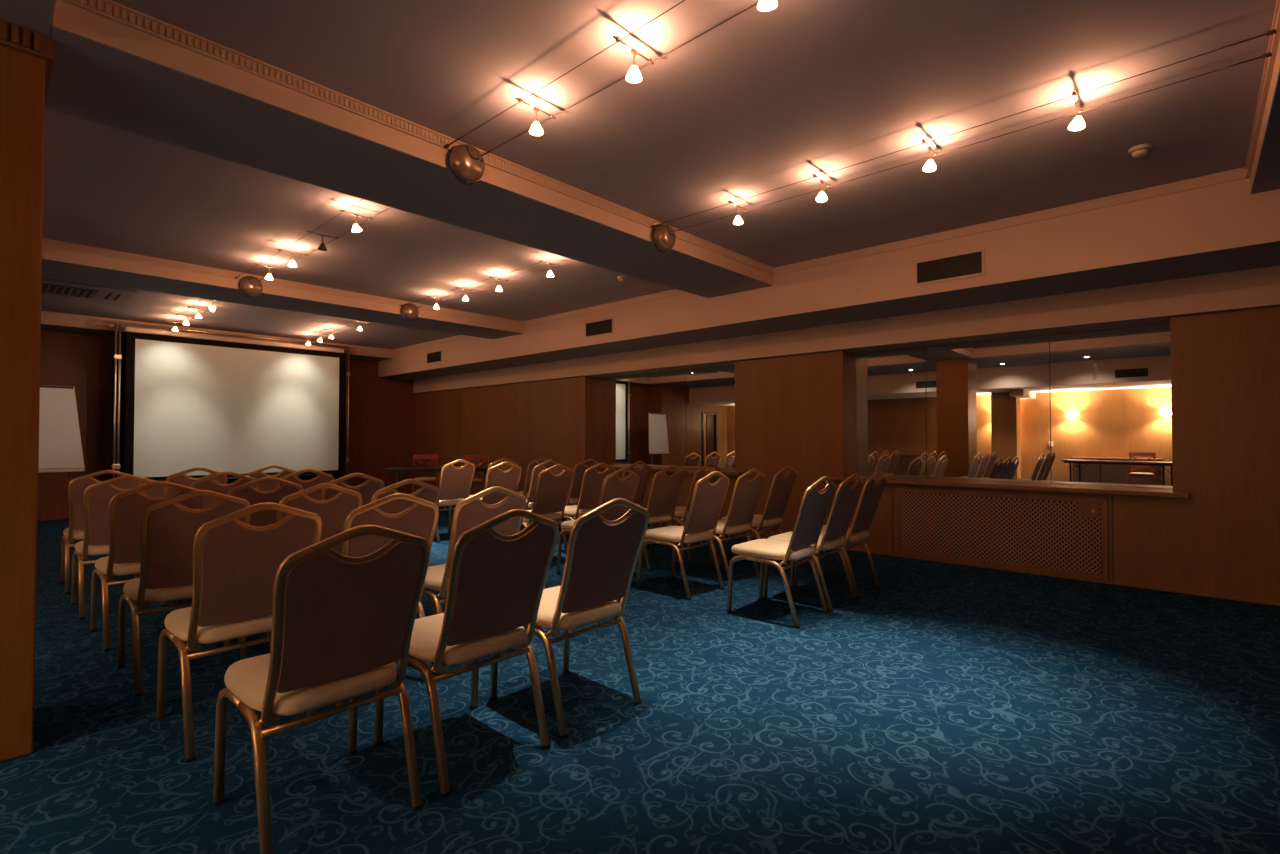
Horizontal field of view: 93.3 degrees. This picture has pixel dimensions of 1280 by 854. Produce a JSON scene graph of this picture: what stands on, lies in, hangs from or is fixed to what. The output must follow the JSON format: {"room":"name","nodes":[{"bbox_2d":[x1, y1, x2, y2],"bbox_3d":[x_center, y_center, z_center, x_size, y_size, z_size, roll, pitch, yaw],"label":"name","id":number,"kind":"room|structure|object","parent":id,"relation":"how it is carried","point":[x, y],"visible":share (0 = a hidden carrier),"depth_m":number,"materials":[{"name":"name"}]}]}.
{"room":"assembly chamber","nodes":[
{"label":"assembly chamber","id":0,"kind":"room"},
{"bbox_2d":[0,45,45,761],"bbox_3d":[-2.728,-0.097,2.280,0.580,2.674,0.632,-1,-1,42],"label":"wall pillar","id":1,"kind":"structure","parent":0,"point":[22,75],"depth_m":2.28,"materials":[{"name":"orange wood"}]},
{"bbox_2d":[0,19,53,103],"bbox_3d":[-2.728,-1.468,2.303,0.624,0.092,0.676,-1,-1,42],"label":"trim","id":2,"kind":"structure","parent":1,"relation":"attached to","point":[13,36],"depth_m":2.30,"materials":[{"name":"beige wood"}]},
{"bbox_2d":[38,330,415,520],"bbox_3d":[-6.932,-0.079,10.682,0.150,2.930,7.360,-1,-1,42],"label":"wall","id":3,"kind":"structure","parent":0,"point":[382,411],"depth_m":9.25,"materials":[{"name":"brown wood"}]},
{"bbox_2d":[0,505,1279,853],"bbox_3d":[-2.997,1.330,4.589,18.250,0.100,10.990,-1,-1,42],"label":"floor","id":4,"kind":"structure","parent":0,"point":[941,708],"depth_m":2.48,"materials":[{"name":"carpet"}]},
{"bbox_2d":[38,385,84,482],"bbox_3d":[-7.831,0.399,7.891,0.603,1.882,0.842,-1,-1,44],"label":"flip chart","id":5,"kind":"object","parent":4,"relation":"on","point":[60,445],"visible":0.52,"depth_m":7.92,"materials":[{"name":"paper"}]},
{"bbox_2d":[38,469,83,472],"bbox_3d":[-7.680,0.573,7.746,0.055,0.025,0.820,-1,-1,44],"label":"marker tray","id":6,"kind":"object","parent":5,"relation":"on","point":[39,470],"depth_m":7.86,"materials":[{"name":"white plastic"}]},
{"bbox_2d":[61,470,142,593],"bbox_3d":[-4.402,0.813,4.949,0.621,0.947,0.454,-1,-1,44],"label":"banquet chair","id":7,"kind":"object","parent":4,"relation":"on","point":[77,486],"visible":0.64,"depth_m":4.70,"materials":[{"name":"fabric"}]},
{"bbox_2d":[71,475,167,619],"bbox_3d":[-3.697,0.802,4.300,0.621,0.947,0.454,-1,-1,42],"label":"banquet chair","id":8,"kind":"object","parent":4,"relation":"on","point":[97,497],"visible":0.54,"depth_m":4.06,"materials":[{"name":"fabric"}]},
{"bbox_2d":[90,481,203,651],"bbox_3d":[-3.014,0.791,3.706,0.621,0.947,0.454,-1,-1,41],"label":"banquet chair","id":9,"kind":"object","parent":4,"relation":"on","point":[126,508],"visible":0.6,"depth_m":3.48,"materials":[{"name":"brown fabric"}]},
{"bbox_2d":[117,490,250,696],"bbox_3d":[-2.346,0.781,3.120,0.621,0.947,0.454,-1,-1,42],"label":"banquet chair","id":10,"kind":"object","parent":4,"relation":"on","point":[168,529],"visible":0.63,"depth_m":2.91,"materials":[{"name":"brown fabric"}]},
{"bbox_2d":[166,467,227,495],"bbox_3d":[-4.011,0.821,5.381,0.621,0.947,0.454,-1,-1,42],"label":"banquet chair","id":11,"kind":"object","parent":4,"relation":"on","point":[181,478],"visible":0.17,"depth_m":5.14,"materials":[{"name":"fabric"}]},
{"bbox_2d":[185,471,258,601],"bbox_3d":[-3.316,0.809,4.721,0.621,0.947,0.454,-1,-1,42],"label":"banquet chair","id":12,"kind":"object","parent":4,"relation":"on","point":[207,483],"visible":0.29,"depth_m":4.50,"materials":[{"name":"fabric"}]},
{"bbox_2d":[111,322,349,484],"bbox_3d":[-6.308,-0.059,9.726,0.680,2.858,3.275,-1,-1,42],"label":"projection screen","id":13,"kind":"object","parent":4,"relation":"on","point":[182,401],"visible":0.73,"depth_m":9.57,"materials":[{"name":"white fabric"}]},
{"bbox_2d":[156,502,321,762],"bbox_3d":[-1.684,0.771,2.551,0.621,0.947,0.454,-1,-1,42],"label":"banquet chair","id":14,"kind":"object","parent":4,"relation":"on","point":[236,563],"visible":0.73,"depth_m":2.37,"materials":[{"name":"brown fabric"}]},
{"bbox_2d":[227,477,302,526],"bbox_3d":[-2.632,0.798,4.119,0.621,0.947,0.454,-1,-1,42],"label":"banquet chair","id":15,"kind":"object","parent":4,"relation":"on","point":[246,491],"visible":0.2,"depth_m":3.94,"materials":[{"name":"fabric"}]},
{"bbox_2d":[246,465,297,490],"bbox_3d":[-3.629,0.828,5.802,0.621,0.947,0.454,-1,-1,41],"label":"banquet chair","id":16,"kind":"object","parent":4,"relation":"on","point":[267,485],"visible":0.2,"depth_m":5.61,"materials":[{"name":"fabric"}]},
{"bbox_2d":[246,483,362,640],"bbox_3d":[-1.965,0.788,3.542,0.621,0.947,0.454,-1,-1,43],"label":"banquet chair","id":17,"kind":"object","parent":4,"relation":"on","point":[333,512],"visible":0.25,"depth_m":3.40,"materials":[{"name":"fabric"}]},
{"bbox_2d":[276,469,334,499],"bbox_3d":[-2.932,0.816,5.131,0.621,0.947,0.454,-1,-1,42],"label":"banquet chair","id":18,"kind":"object","parent":4,"relation":"on","point":[323,477],"visible":0.2,"depth_m":4.98,"materials":[{"name":"fabric"}]},
{"bbox_2d":[213,524,430,853],"bbox_3d":[-1.018,0.761,1.947,0.621,0.947,0.454,-1,-1,42],"label":"banquet chair","id":19,"kind":"object","parent":4,"relation":"on","point":[341,624],"visible":1,"depth_m":1.79,"materials":[{"name":"brown fabric"}]},
{"bbox_2d":[321,473,384,505],"bbox_3d":[-2.257,0.806,4.528,0.621,0.947,0.454,-1,-1,42],"label":"banquet chair","id":20,"kind":"object","parent":4,"relation":"on","point":[368,488],"visible":0.24,"depth_m":4.38,"materials":[{"name":"fabric"}]},
{"bbox_2d":[335,493,438,706],"bbox_3d":[-1.324,0.778,2.950,0.621,0.947,0.454,-1,-1,42],"label":"banquet chair","id":21,"kind":"object","parent":4,"relation":"on","point":[420,519],"visible":0.35,"depth_m":2.75,"materials":[{"name":"fabric"}]},
{"bbox_2d":[370,479,439,615],"bbox_3d":[-1.632,0.795,3.899,0.621,0.947,0.454,-1,-1,42],"label":"banquet chair","id":22,"kind":"object","parent":4,"relation":"on","point":[428,492],"visible":0.21,"depth_m":3.71,"materials":[{"name":"fabric"}]},
{"bbox_2d":[412,454,437,492],"bbox_3d":[-3.865,0.946,10.893,0.434,0.892,0.487,0,-1,-19],"label":"lattice chair","id":23,"kind":"object","parent":4,"relation":"on","point":[418,456],"visible":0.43,"depth_m":11.04,"materials":[{"name":"red wood"}]},
{"bbox_2d":[415,477,436,480],"bbox_3d":[-3.854,0.931,10.858,0.388,0.038,0.378,0,-1,-19],"label":"seat cushion","id":24,"kind":"object","parent":23,"relation":"on","point":[420,478],"depth_m":10.72,"materials":[{"name":"beige fabric"}]},
{"bbox_2d":[383,466,487,492],"bbox_3d":[-3.160,1.003,9.635,1.650,0.730,0.550,0,-1,-13],"label":"folding table","id":25,"kind":"object","parent":4,"relation":"on","point":[395,470],"visible":0.5,"depth_m":9.40,"materials":[{"name":"brown laminate"}]},
{"bbox_2d":[436,459,474,542],"bbox_3d":[-2.313,0.853,7.226,0.621,0.947,0.454,-1,-1,42],"label":"banquet chair","id":26,"kind":"object","parent":4,"relation":"on","point":[455,483],"visible":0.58,"depth_m":7.07,"materials":[{"name":"fabric"}]},
{"bbox_2d":[374,509,558,797],"bbox_3d":[-0.662,0.767,2.334,0.621,0.947,0.454,-1,-1,42],"label":"banquet chair","id":27,"kind":"object","parent":4,"relation":"on","point":[496,583],"visible":0.91,"depth_m":2.17,"materials":[{"name":"brown fabric"}]},
{"bbox_2d":[423,486,526,672],"bbox_3d":[-0.973,0.785,3.331,0.621,0.947,0.454,-1,-1,42],"label":"banquet chair","id":28,"kind":"object","parent":4,"relation":"on","point":[470,512],"visible":0.43,"depth_m":3.12,"materials":[{"name":"fabric"}]},
{"bbox_2d":[464,455,488,498],"bbox_3d":[-2.880,0.939,10.483,0.434,0.892,0.487,0,-1,-5],"label":"lattice chair","id":29,"kind":"object","parent":4,"relation":"on","point":[466,457],"visible":0.3,"depth_m":10.68,"materials":[{"name":"red wood"}]},
{"bbox_2d":[465,458,517,500],"bbox_3d":[-1.895,0.861,7.683,0.621,0.947,0.454,-1,-1,42],"label":"banquet chair","id":30,"kind":"object","parent":4,"relation":"on","point":[506,467],"visible":0.25,"depth_m":7.49,"materials":[{"name":"fabric"}]},
{"bbox_2d":[482,462,521,504],"bbox_3d":[-1.629,0.841,6.559,0.621,0.947,0.454,-1,-1,42],"label":"banquet chair","id":31,"kind":"object","parent":4,"relation":"on","point":[509,479],"visible":0.3,"depth_m":6.38,"materials":[{"name":"fabric"}]},
{"bbox_2d":[516,457,554,527],"bbox_3d":[-1.487,0.869,8.130,0.621,0.947,0.454,-1,-1,42],"label":"banquet chair","id":32,"kind":"object","parent":4,"relation":"on","point":[534,463],"visible":0.33,"depth_m":7.88,"materials":[{"name":"fabric"}]},
{"bbox_2d":[524,460,563,535],"bbox_3d":[-1.229,0.849,6.992,0.621,0.947,0.454,-1,-1,42],"label":"banquet chair","id":33,"kind":"object","parent":4,"relation":"on","point":[539,468],"visible":0.28,"depth_m":6.73,"materials":[{"name":"fabric"}]},
{"bbox_2d":[522,464,573,553],"bbox_3d":[-0.998,0.830,5.911,0.621,0.947,0.454,-1,-1,41],"label":"banquet chair","id":34,"kind":"object","parent":4,"relation":"on","point":[552,490],"visible":0.67,"depth_m":5.77,"materials":[{"name":"fabric"}]},
{"bbox_2d":[489,498,648,738],"bbox_3d":[-0.310,0.774,2.724,0.621,0.947,0.454,-1,-1,44],"label":"banquet chair","id":35,"kind":"object","parent":4,"relation":"on","point":[602,555],"visible":0.86,"depth_m":2.56,"materials":[{"name":"brown fabric"}]},
{"bbox_2d":[566,459,600,534],"bbox_3d":[-0.824,0.856,7.436,0.621,0.947,0.454,-1,-1,41],"label":"banquet chair","id":36,"kind":"object","parent":4,"relation":"on","point":[579,470],"visible":0.41,"depth_m":7.20,"materials":[{"name":"fabric"}]},
{"bbox_2d":[557,462,615,519],"bbox_3d":[-0.601,0.837,6.336,0.621,0.947,0.454,-1,-1,42],"label":"banquet chair","id":37,"kind":"object","parent":4,"relation":"on","point":[592,482],"visible":0.48,"depth_m":6.14,"materials":[{"name":"fabric"}]},
{"bbox_2d":[557,468,639,574],"bbox_3d":[-0.353,0.819,5.296,0.621,0.947,0.454,-1,-1,41],"label":"banquet chair","id":38,"kind":"object","parent":4,"relation":"on","point":[613,487],"visible":0.42,"depth_m":5.17,"materials":[{"name":"fabric"}]},
{"bbox_2d":[622,461,650,544],"bbox_3d":[-0.223,0.845,6.753,0.621,0.947,0.454,-1,-1,42],"label":"banquet chair","id":39,"kind":"object","parent":4,"relation":"on","point":[644,472],"visible":0.27,"depth_m":6.67,"materials":[{"name":"fabric"}]},
{"bbox_2d":[643,465,684,570],"bbox_3d":[0.077,0.827,5.765,0.621,0.947,0.454,-1,-1,43],"label":"banquet chair","id":40,"kind":"object","parent":4,"relation":"on","point":[665,489],"visible":0.62,"depth_m":5.60,"materials":[{"name":"fabric"}]},
{"bbox_2d":[637,471,729,599],"bbox_3d":[0.354,0.810,4.775,0.621,0.947,0.454,-1,-1,42],"label":"banquet chair","id":41,"kind":"object","parent":4,"relation":"on","point":[707,500],"visible":0.96,"depth_m":4.64,"materials":[{"name":"fabric"}]},
{"bbox_2d":[650,463,720,560],"bbox_3d":[0.479,0.835,6.207,0.621,0.947,0.454,-1,-1,42],"label":"banquet chair","id":42,"kind":"object","parent":4,"relation":"on","point":[680,511],"visible":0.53,"depth_m":5.99,"materials":[{"name":"fabric"}]},
{"bbox_2d":[679,468,764,585],"bbox_3d":[0.720,0.817,5.184,0.621,0.947,0.454,-1,-1,42],"label":"banquet chair","id":43,"kind":"object","parent":4,"relation":"on","point":[746,494],"visible":0.78,"depth_m":5.02,"materials":[{"name":"fabric"}]},
{"bbox_2d":[718,466,796,574],"bbox_3d":[1.096,0.824,5.587,0.621,0.947,0.454,-1,-1,40],"label":"banquet chair","id":44,"kind":"object","parent":4,"relation":"on","point":[781,488],"visible":0.7,"depth_m":5.43,"materials":[{"name":"fabric"}]},
{"bbox_2d":[726,476,834,627],"bbox_3d":[0.976,0.799,4.126,0.621,0.947,0.454,-1,-1,41],"label":"banquet chair","id":45,"kind":"object","parent":4,"relation":"on","point":[815,504],"visible":1,"depth_m":4.00,"materials":[{"name":"beige fabric"}]},
{"bbox_2d":[763,473,863,611],"bbox_3d":[1.296,0.805,4.473,0.621,0.947,0.454,-1,-1,41],"label":"banquet chair","id":46,"kind":"object","parent":4,"relation":"on","point":[846,498],"visible":0.73,"depth_m":4.33,"materials":[{"name":"fabric"}]},
{"bbox_2d":[794,471,886,598],"bbox_3d":[1.610,0.811,4.823,0.621,0.947,0.454,-1,-1,41],"label":"banquet chair","id":47,"kind":"object","parent":4,"relation":"on","point":[872,492],"visible":0.77,"depth_m":4.66,"materials":[{"name":"fabric"}]},
{"bbox_2d":[41,0,1276,348],"bbox_3d":[-1.483,-1.696,4.814,16.250,0.100,8.690,-1,-1,42],"label":"ceiling","id":48,"kind":"structure","parent":0,"point":[761,101],"depth_m":3.38,"materials":[{"name":"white paint"}]},
{"bbox_2d":[0,0,55,35],"bbox_3d":[-3.748,-1.601,2.339,15.850,0.176,1.983,-1,-1,42],"label":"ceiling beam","id":49,"kind":"structure","parent":48,"relation":"attached to","point":[36,15],"depth_m":2.21,"materials":[{"name":"beige paint"}]},
{"bbox_2d":[41,278,135,303],"bbox_3d":[-6.606,-1.588,7.059,0.920,0.036,1.000,-1,-1,42],"label":"air conditioner","id":50,"kind":"object","parent":48,"relation":"attached to","point":[52,287],"visible":0.71,"depth_m":7.04,"materials":[{"name":"grey plastic"}]},
{"bbox_2d":[41,316,392,360],"bbox_3d":[-6.890,-1.465,10.159,0.650,0.176,5.305,-1,-1,42],"label":"ceiling beam","id":51,"kind":"structure","parent":48,"relation":"attached to","point":[47,323],"depth_m":8.82,"materials":[{"name":"beige paint"}]},
{"bbox_2d":[41,311,392,352],"bbox_3d":[-6.643,-1.523,9.934,0.025,0.068,5.305,-1,-1,42],"label":"trim","id":52,"kind":"structure","parent":48,"relation":"attached to","point":[43,313],"depth_m":9.44,"materials":[{"name":"beige paint"}]},
{"bbox_2d":[42,247,523,338],"bbox_3d":[-3.823,-1.514,7.349,0.790,0.176,5.305,-1,-1,42],"label":"ceiling beam","id":53,"kind":"structure","parent":48,"relation":"attached to","point":[56,263],"depth_m":6.61,"materials":[{"name":"beige paint"}]},
{"bbox_2d":[239,276,262,296],"bbox_3d":[-4.081,-1.486,6.362,0.112,0.222,0.222,-1,-1,42],"label":"dome","id":54,"kind":"object","parent":53,"relation":"attached to","point":[250,286],"visible":1,"depth_m":6.33,"materials":[{"name":"silver plastic"}]},
{"bbox_2d":[235,199,390,280],"bbox_3d":[-2.914,-1.573,5.248,3.360,0.022,0.220,-1,-1,42],"label":"cable","id":55,"kind":"object","parent":53,"relation":"attached to","point":[361,199],"visible":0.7,"depth_m":5.03,"materials":[{"name":"metal"}]},
{"bbox_2d":[255,263,283,279],"bbox_3d":[-3.611,-1.503,5.886,0.072,0.136,0.250,-1,-1,42],"label":"spotlight","id":56,"kind":"object","parent":55,"relation":"hanging from","point":[269,267],"visible":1,"depth_m":5.88,"materials":[{"name":"metal"}]},
{"bbox_2d":[277,249,307,266],"bbox_3d":[-3.130,-1.511,5.445,0.072,0.136,0.250,-1,-1,42],"label":"spotlight","id":57,"kind":"object","parent":55,"relation":"hanging from","point":[292,253],"visible":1,"depth_m":5.44,"materials":[{"name":"metal"}]},
{"bbox_2d":[306,231,338,250],"bbox_3d":[-2.609,-1.519,4.968,0.072,0.136,0.250,-1,-1,42],"label":"spotlight","id":58,"kind":"object","parent":55,"relation":"hanging from","point":[322,247],"visible":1,"depth_m":4.96,"materials":[{"name":"metal"}]},
{"bbox_2d":[339,210,373,231],"bbox_3d":[-2.120,-1.525,4.520,0.072,0.141,0.250,-1,-1,42],"label":"spotlight","id":59,"kind":"object","parent":55,"relation":"hanging from","point":[355,215],"visible":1,"depth_m":4.51,"materials":[{"name":"metal"}]},
{"bbox_2d":[401,303,418,320],"bbox_3d":[-2.895,-1.464,7.656,0.112,0.222,0.222,-1,-1,42],"label":"dome","id":60,"kind":"object","parent":53,"relation":"attached to","point":[410,312],"visible":0.98,"depth_m":7.62,"materials":[{"name":"silver plastic"}]},
{"bbox_2d":[42,238,523,325],"bbox_3d":[-3.525,-1.573,7.077,0.025,0.068,5.305,-1,-1,42],"label":"trim","id":61,"kind":"structure","parent":48,"relation":"attached to","point":[48,243],"depth_m":6.34,"materials":[{"name":"beige paint"}]},
{"bbox_2d":[400,256,576,307],"bbox_3d":[-1.708,-1.550,6.564,3.360,0.022,0.220,-1,-1,42],"label":"cable","id":62,"kind":"object","parent":61,"relation":"attached to","point":[558,256],"visible":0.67,"depth_m":6.41,"materials":[{"name":"metal"}]},
{"bbox_2d":[540,260,560,276],"bbox_3d":[-0.860,-1.505,5.786,0.072,0.136,0.250,-1,-1,42],"label":"spotlight","id":63,"kind":"object","parent":62,"relation":"hanging from","point":[550,264],"visible":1,"depth_m":5.78,"materials":[{"name":"metal"}]},
{"bbox_2d":[45,0,772,297],"bbox_3d":[-0.730,-1.563,4.516,0.820,0.176,5.305,-1,-1,42],"label":"ceiling beam","id":64,"kind":"structure","parent":48,"relation":"attached to","point":[107,72],"depth_m":3.25,"materials":[{"name":"beige paint"}]},
{"bbox_2d":[448,144,484,184],"bbox_3d":[-0.987,-1.536,3.508,0.112,0.222,0.222,-1,-1,42],"label":"dome","id":65,"kind":"object","parent":64,"relation":"attached to","point":[466,163],"visible":1,"depth_m":3.47,"materials":[{"name":"silver plastic"}]},
{"bbox_2d":[444,0,763,155],"bbox_3d":[0.210,-1.623,2.386,3.415,0.022,0.220,-1,-1,42],"label":"cable","id":66,"kind":"object","parent":64,"relation":"attached to","point":[446,146],"visible":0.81,"depth_m":2.74,"materials":[{"name":"metal"}]},
{"bbox_2d":[515,98,555,134],"bbox_3d":[-0.524,-1.553,3.058,0.072,0.136,0.250,-1,-1,42],"label":"spotlight","id":67,"kind":"object","parent":66,"relation":"hanging from","point":[532,131],"visible":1,"depth_m":3.05,"materials":[{"name":"metal"}]},
{"bbox_2d":[613,36,653,81],"bbox_3d":[-0.027,-1.560,2.602,0.072,0.137,0.250,-1,-1,42],"label":"spotlight","id":68,"kind":"object","parent":66,"relation":"hanging from","point":[632,78],"visible":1,"depth_m":2.60,"materials":[{"name":"metal"}]},
{"bbox_2d":[758,1,776,9],"bbox_3d":[0.453,-1.567,2.162,0.072,0.139,0.250,-1,-1,42],"label":"spotlight","id":69,"kind":"object","parent":66,"relation":"hanging from","point":[767,5],"visible":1,"depth_m":2.15,"materials":[{"name":"metal"}]},
{"bbox_2d":[653,224,675,252],"bbox_3d":[0.216,-1.513,4.821,0.112,0.222,0.222,-1,-1,42],"label":"dome","id":70,"kind":"object","parent":64,"relation":"attached to","point":[664,237],"visible":0.99,"depth_m":4.78,"materials":[{"name":"silver plastic"}]},
{"bbox_2d":[651,29,1276,231],"bbox_3d":[1.416,-1.600,3.702,3.415,0.022,0.220,-1,-1,42],"label":"cable","id":71,"kind":"object","parent":64,"relation":"attached to","point":[1271,32],"visible":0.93,"depth_m":3.07,"materials":[{"name":"metal"}]},
{"bbox_2d":[728,201,747,224],"bbox_3d":[0.706,-1.530,4.351,0.072,0.136,0.250,-1,-1,42],"label":"spotlight","id":72,"kind":"object","parent":71,"relation":"hanging from","point":[737,206],"visible":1,"depth_m":4.34,"materials":[{"name":"metal"}]},
{"bbox_2d":[812,174,829,201],"bbox_3d":[1.180,-1.536,3.917,0.072,0.140,0.250,-1,-1,42],"label":"spotlight","id":73,"kind":"object","parent":71,"relation":"hanging from","point":[822,198],"visible":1,"depth_m":3.91,"materials":[{"name":"metal"}]},
{"bbox_2d":[922,139,936,171],"bbox_3d":[1.664,-1.544,3.473,0.072,0.139,0.250,-1,-1,42],"label":"spotlight","id":74,"kind":"object","parent":71,"relation":"hanging from","point":[928,168],"visible":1,"depth_m":3.46,"materials":[{"name":"metal"}]},
{"bbox_2d":[1069,91,1084,129],"bbox_3d":[2.172,-1.553,3.008,0.071,0.138,0.250,-1,-1,42],"label":"spotlight","id":75,"kind":"object","parent":71,"relation":"hanging from","point":[1076,126],"visible":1,"depth_m":3.00,"materials":[{"name":"metal"}]},
{"bbox_2d":[60,0,773,274],"bbox_3d":[-0.421,-1.622,4.233,0.025,0.068,5.305,-1,-1,42],"label":"trim","id":76,"kind":"structure","parent":48,"relation":"attached to","point":[109,9],"depth_m":3.02,"materials":[{"name":"beige paint"}]},
{"bbox_2d":[393,335,472,352],"bbox_3d":[-3.597,-1.509,10.727,3.440,0.068,0.025,-1,-1,42],"label":"trim","id":77,"kind":"structure","parent":48,"relation":"attached to","point":[458,337],"depth_m":10.84,"materials":[{"name":"beige paint"}]},
{"bbox_2d":[523,289,687,325],"bbox_3d":[-0.496,-1.559,7.887,3.390,0.068,0.025,-1,-1,42],"label":"trim","id":78,"kind":"structure","parent":48,"relation":"attached to","point":[673,292],"depth_m":7.80,"materials":[{"name":"beige paint"}]},
{"bbox_2d":[617,276,626,281],"bbox_3d":[-0.191,-1.592,6.511,0.110,0.049,0.110,-1,-1,42],"label":"smoke detector","id":79,"kind":"object","parent":48,"relation":"attached to","point":[620,278],"visible":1,"depth_m":6.48,"materials":[{"name":"white plastic"}]},
{"bbox_2d":[378,178,1279,379],"bbox_3d":[0.979,-1.347,7.495,15.850,0.504,1.402,-1,-1,42],"label":"ceiling beam","id":80,"kind":"structure","parent":48,"relation":"attached to","point":[1224,227],"depth_m":5.18,"materials":[{"name":"beige paint"}]},
{"bbox_2d":[426,350,441,364],"bbox_3d":[-3.682,-1.247,10.807,0.544,0.219,0.010,-1,-1,42],"label":"ceiling vent","id":81,"kind":"object","parent":80,"relation":"in","point":[432,357],"visible":1,"depth_m":10.81,"materials":[{"name":"black metal"}]},
{"bbox_2d":[585,317,613,338],"bbox_3d":[-0.541,-1.299,7.929,0.544,0.219,0.010,-1,-1,42],"label":"ceiling vent","id":82,"kind":"object","parent":80,"relation":"in","point":[601,327],"visible":1,"depth_m":7.91,"materials":[{"name":"black metal"}]},
{"bbox_2d":[914,248,984,285],"bbox_3d":[2.585,-1.334,5.065,0.544,0.219,0.010,-1,-1,42],"label":"ceiling vent","id":83,"kind":"object","parent":80,"relation":"in","point":[967,264],"visible":1,"depth_m":5.06,"materials":[{"name":"black metal"}]},
{"bbox_2d":[774,167,1249,274],"bbox_3d":[2.627,-1.609,5.025,3.444,0.068,0.025,-1,-1,42],"label":"trim","id":84,"kind":"structure","parent":48,"relation":"attached to","point":[1236,174],"depth_m":4.64,"materials":[{"name":"beige paint"}]},
{"bbox_2d":[1128,144,1151,157],"bbox_3d":[2.988,-1.643,3.611,0.110,0.049,0.110,-1,-1,42],"label":"smoke detector","id":85,"kind":"object","parent":48,"relation":"attached to","point":[1141,150],"visible":1,"depth_m":3.59,"materials":[{"name":"white plastic"}]},
{"bbox_2d":[1245,0,1279,178],"bbox_3d":[2.104,-1.663,1.920,0.025,0.068,5.305,-1,-1,42],"label":"trim","id":86,"kind":"structure","parent":48,"relation":"attached to","point":[1274,39],"depth_m":2.91,"materials":[{"name":"beige paint"}]},
{"bbox_2d":[1250,41,1279,193],"bbox_3d":[2.412,-1.614,1.637,0.816,0.176,5.305,-1,-1,42],"label":"ceiling beam","id":87,"kind":"structure","parent":48,"relation":"attached to","point":[1265,173],"depth_m":3.25,"materials":[{"name":"beige paint"}]},
{"bbox_2d":[413,265,1279,392],"bbox_3d":[1.233,-0.950,7.765,15.850,0.282,0.650,-1,-1,42],"label":"ceiling","id":88,"kind":"structure","parent":0,"point":[1150,303],"depth_m":5.77,"materials":[{"name":"beige paint"}]},
{"bbox_2d":[416,306,1279,602],"bbox_3d":[1.254,0.264,7.767,15.850,2.144,0.587,-1,-1,42],"label":"wall","id":89,"kind":"structure","parent":0,"point":[798,412],"depth_m":4.90,"materials":[{"name":"orange wood"}]},
{"bbox_2d":[601,375,636,465],"bbox_3d":[-0.327,-0.098,9.288,0.779,1.360,0.010,-1,-1,42],"label":"wall mirror","id":90,"kind":"object","parent":89,"relation":"attached to","point":[618,394],"visible":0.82,"depth_m":9.27,"materials":[{"name":"clear glass"}]},
{"bbox_2d":[617,471,693,525],"bbox_3d":[0.182,0.975,8.323,1.900,0.690,0.022,-1,-1,42],"label":"air vent","id":91,"kind":"object","parent":89,"relation":"in","point":[685,490],"visible":0.09,"depth_m":8.00,"materials":[{"name":"orange wood"}]},
{"bbox_2d":[574,465,742,475],"bbox_3d":[0.236,0.591,8.464,3.000,0.040,0.447,-1,-1,42],"label":"board","id":92,"kind":"object","parent":89,"relation":"attached to","point":[617,467],"visible":0.56,"depth_m":8.02,"materials":[{"name":"orange wood"}]},
{"bbox_2d":[637,370,685,467],"bbox_3d":[0.302,-0.108,8.712,0.919,1.360,0.010,-1,-1,42],"label":"wall mirror","id":93,"kind":"object","parent":89,"relation":"attached to","point":[661,397],"visible":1,"depth_m":8.69,"materials":[{"name":"clear glass"}]},
{"bbox_2d":[686,365,734,469],"bbox_3d":[1.022,-0.119,8.053,1.025,1.360,0.010,-1,-1,42],"label":"wall mirror","id":94,"kind":"object","parent":89,"relation":"attached to","point":[710,392],"visible":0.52,"depth_m":8.11,"materials":[{"name":"clear glass"}]},
{"bbox_2d":[459,383,1113,581],"bbox_3d":[0.192,0.274,8.348,10.008,2.144,0.012,-1,-1,42],"label":"trim","id":95,"kind":"structure","parent":89,"relation":"attached to","point":[515,383],"depth_m":4.96,"materials":[{"name":"brown wood"}]},
{"bbox_2d":[856,347,926,477],"bbox_3d":[2.695,-0.146,6.520,0.742,1.360,0.010,-1,-1,42],"label":"wall mirror","id":96,"kind":"object","parent":89,"relation":"attached to","point":[891,384],"visible":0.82,"depth_m":6.50,"materials":[{"name":"clear glass"}]},
{"bbox_2d":[654,524,1279,605],"bbox_3d":[1.052,1.322,7.528,15.850,0.020,0.012,-1,-1,42],"label":"baseboard","id":97,"kind":"structure","parent":89,"relation":"attached to","point":[852,549],"depth_m":5.10,"materials":[{"name":"orange wood"}]},
{"bbox_2d":[926,335,1050,482],"bbox_3d":[3.366,-0.157,5.905,1.071,1.360,0.010,-1,-1,42],"label":"wall mirror","id":98,"kind":"object","parent":89,"relation":"attached to","point":[988,402],"visible":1,"depth_m":5.87,"materials":[{"name":"clear glass"}]},
{"bbox_2d":[895,485,1108,580],"bbox_3d":[3.216,0.927,5.544,1.710,0.690,0.022,-1,-1,42],"label":"air vent","id":99,"kind":"object","parent":89,"relation":"in","point":[1060,534],"visible":1,"depth_m":5.46,"materials":[{"name":"orange wood"}]},
{"bbox_2d":[827,475,1189,498],"bbox_3d":[3.230,0.543,5.721,2.920,0.040,0.447,-1,-1,42],"label":"board","id":100,"kind":"object","parent":89,"relation":"attached to","point":[1110,490],"visible":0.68,"depth_m":5.33,"materials":[{"name":"orange wood"}]},
{"bbox_2d":[1050,324,1172,488],"bbox_3d":[4.072,-0.168,5.258,0.838,1.360,0.010,-1,-1,42],"label":"wall mirror","id":101,"kind":"object","parent":89,"relation":"attached to","point":[1111,406],"visible":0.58,"depth_m":5.23,"materials":[{"name":"clear glass"}]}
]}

